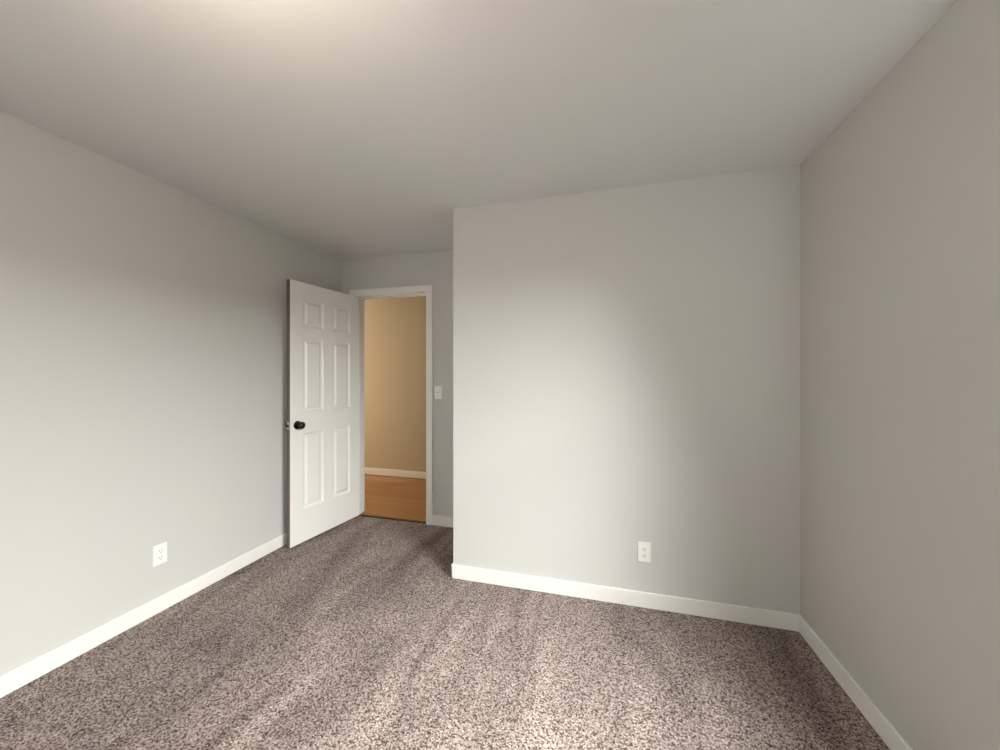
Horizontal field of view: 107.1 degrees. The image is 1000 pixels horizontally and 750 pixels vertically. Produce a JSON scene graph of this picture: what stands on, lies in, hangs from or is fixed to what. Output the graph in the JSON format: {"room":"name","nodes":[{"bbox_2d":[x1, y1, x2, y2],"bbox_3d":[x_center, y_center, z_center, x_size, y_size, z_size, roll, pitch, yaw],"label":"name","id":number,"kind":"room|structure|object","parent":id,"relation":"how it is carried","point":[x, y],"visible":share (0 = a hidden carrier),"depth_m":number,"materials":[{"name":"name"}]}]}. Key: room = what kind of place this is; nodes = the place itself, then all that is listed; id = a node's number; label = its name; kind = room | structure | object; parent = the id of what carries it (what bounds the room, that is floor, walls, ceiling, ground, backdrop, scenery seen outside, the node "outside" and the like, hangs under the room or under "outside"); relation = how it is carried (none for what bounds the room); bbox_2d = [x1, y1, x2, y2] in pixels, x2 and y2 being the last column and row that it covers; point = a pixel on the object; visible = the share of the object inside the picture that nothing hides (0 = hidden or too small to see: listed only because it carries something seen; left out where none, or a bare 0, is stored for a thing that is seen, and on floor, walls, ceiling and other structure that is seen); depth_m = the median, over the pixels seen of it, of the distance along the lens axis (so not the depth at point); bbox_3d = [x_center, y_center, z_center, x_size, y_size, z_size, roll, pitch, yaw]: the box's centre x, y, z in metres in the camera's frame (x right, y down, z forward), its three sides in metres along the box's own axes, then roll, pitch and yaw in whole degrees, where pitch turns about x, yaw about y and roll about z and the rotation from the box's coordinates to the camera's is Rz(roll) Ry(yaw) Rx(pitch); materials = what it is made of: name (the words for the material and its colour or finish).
{"room":"empty bedroom","nodes":[
{"label":"empty bedroom","id":0,"kind":"room"},
{"bbox_2d":[0,111,340,675],"bbox_3d":[-2.249,0.120,1.145,0.120,2.440,5.270,0,0,15],"label":"wall","id":1,"kind":"structure","parent":0,"point":[143,364],"depth_m":1.94,"materials":[{"name":"grey paint"}]},
{"bbox_2d":[0,533,286,697],"bbox_3d":[-2.176,1.296,1.125,0.030,0.088,5.030,0,0,15],"label":"baseboard","id":2,"kind":"structure","parent":1,"relation":"attached to","point":[36,668],"depth_m":1.92,"materials":[{"name":"white wood"}]},
{"bbox_2d":[153,542,166,566],"bbox_3d":[-1.925,1.015,2.093,0.008,0.115,0.070,0,0,15],"label":"outlet","id":3,"kind":"object","parent":1,"relation":"attached to","point":[159,554],"visible":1,"depth_m":2.09,"materials":[{"name":"white plastic"}]},
{"bbox_2d":[361,474,425,520],"bbox_3d":[-1.137,1.393,4.208,5.840,0.094,1.415,0,0,15],"label":"floor","id":4,"kind":"structure","parent":0,"point":[396,497],"depth_m":4.06,"materials":[{"name":"brown wood"}]},
{"bbox_2d":[358,514,425,523],"bbox_3d":[-1.008,1.340,3.442,0.770,0.008,0.035,0,0,15],"label":"threshold","id":5,"kind":"object","parent":4,"relation":"on","point":[416,521],"depth_m":3.44,"materials":[{"name":"brown wood"}]},
{"bbox_2d":[365,296,425,471],"bbox_3d":[-0.967,0.120,4.832,5.840,2.440,0.120,0,0,15],"label":"wall","id":6,"kind":"structure","parent":0,"point":[395,383],"depth_m":4.88,"materials":[{"name":"beige paint"}]},
{"bbox_2d":[365,468,425,478],"bbox_3d":[-0.984,1.296,4.769,5.600,0.088,0.013,0,0,15],"label":"baseboard","id":7,"kind":"structure","parent":6,"relation":"attached to","point":[397,473],"depth_m":4.85,"materials":[{"name":"white wood"}]},
{"bbox_2d":[341,250,452,516],"bbox_3d":[-0.806,0.120,3.421,1.470,2.440,0.120,0,0,15],"label":"wall","id":8,"kind":"structure","parent":0,"point":[435,269],"depth_m":3.29,"materials":[{"name":"grey paint"}]},
{"bbox_2d":[349,284,432,524],"bbox_3d":[-0.999,0.267,3.475,0.864,2.147,0.156,0,0,15],"label":"door frame","id":9,"kind":"structure","parent":8,"relation":"attached to","point":[363,295],"depth_m":3.37,"materials":[{"name":"white wood"}]},
{"bbox_2d":[286,279,358,547],"bbox_3d":[-1.486,0.296,3.170,0.179,2.060,0.745,0,0,22],"label":"door","id":10,"kind":"structure","parent":9,"relation":"attached to","point":[322,424],"depth_m":3.10,"materials":[{"name":"white painted wood"},{"name":"oil rubbed bronze"}]},
{"bbox_2d":[435,386,441,398],"bbox_3d":[-0.551,0.155,3.279,0.070,0.115,0.020,0,0,15],"label":"light switch","id":11,"kind":"object","parent":8,"relation":"attached to","point":[438,392],"visible":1,"depth_m":3.28,"materials":[{"name":"white plastic"}]},
{"bbox_2d":[432,515,452,527],"bbox_3d":[-0.372,1.296,3.235,0.475,0.088,0.013,0,0,15],"label":"baseboard","id":12,"kind":"structure","parent":8,"relation":"attached to","point":[443,521],"depth_m":3.26,"materials":[{"name":"white wood"}]},
{"bbox_2d":[0,516,889,749],"bbox_3d":[-0.553,1.390,0.635,3.660,0.100,5.175,0,0,15],"label":"floor","id":13,"kind":"structure","parent":0,"point":[362,633],"depth_m":1.65,"materials":[{"name":"grey carpet"}]},
{"bbox_2d":[0,0,956,260],"bbox_3d":[-1.617,-1.150,1.657,6.250,0.100,6.590,0,0,15],"label":"ceiling","id":14,"kind":"structure","parent":0,"point":[341,130],"depth_m":1.44,"materials":[{"name":"paint"}]},
{"bbox_2d":[453,165,799,613],"bbox_3d":[0.803,0.120,2.595,2.070,2.440,0.870,0,0,15],"label":"wall","id":15,"kind":"structure","parent":0,"point":[626,369],"depth_m":2.15,"materials":[{"name":"grey paint"}]},
{"bbox_2d":[451,563,799,630],"bbox_3d":[0.608,1.296,2.190,1.933,0.088,0.013,0,0,15],"label":"baseboard","id":16,"kind":"structure","parent":15,"relation":"attached to","point":[722,611],"depth_m":2.14,"materials":[{"name":"white wood"}]},
{"bbox_2d":[638,541,650,562],"bbox_3d":[0.833,1.022,2.132,0.070,0.115,0.008,0,0,15],"label":"outlet","id":17,"kind":"object","parent":15,"relation":"attached to","point":[644,551],"visible":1,"depth_m":2.13,"materials":[{"name":"white plastic"}]},
{"bbox_2d":[800,0,999,749],"bbox_3d":[1.054,0.120,-0.203,0.120,2.440,4.400,0,0,15],"label":"wall","id":18,"kind":"structure","parent":0,"point":[900,389],"depth_m":1.24,"materials":[{"name":"grey paint"}]},
{"bbox_2d":[796,615,912,749],"bbox_3d":[1.006,1.296,-0.128,0.013,0.088,4.280,0,0,15],"label":"baseboard","id":19,"kind":"structure","parent":18,"relation":"attached to","point":[891,737],"depth_m":1.50,"materials":[{"name":"white wood"}]}
]}

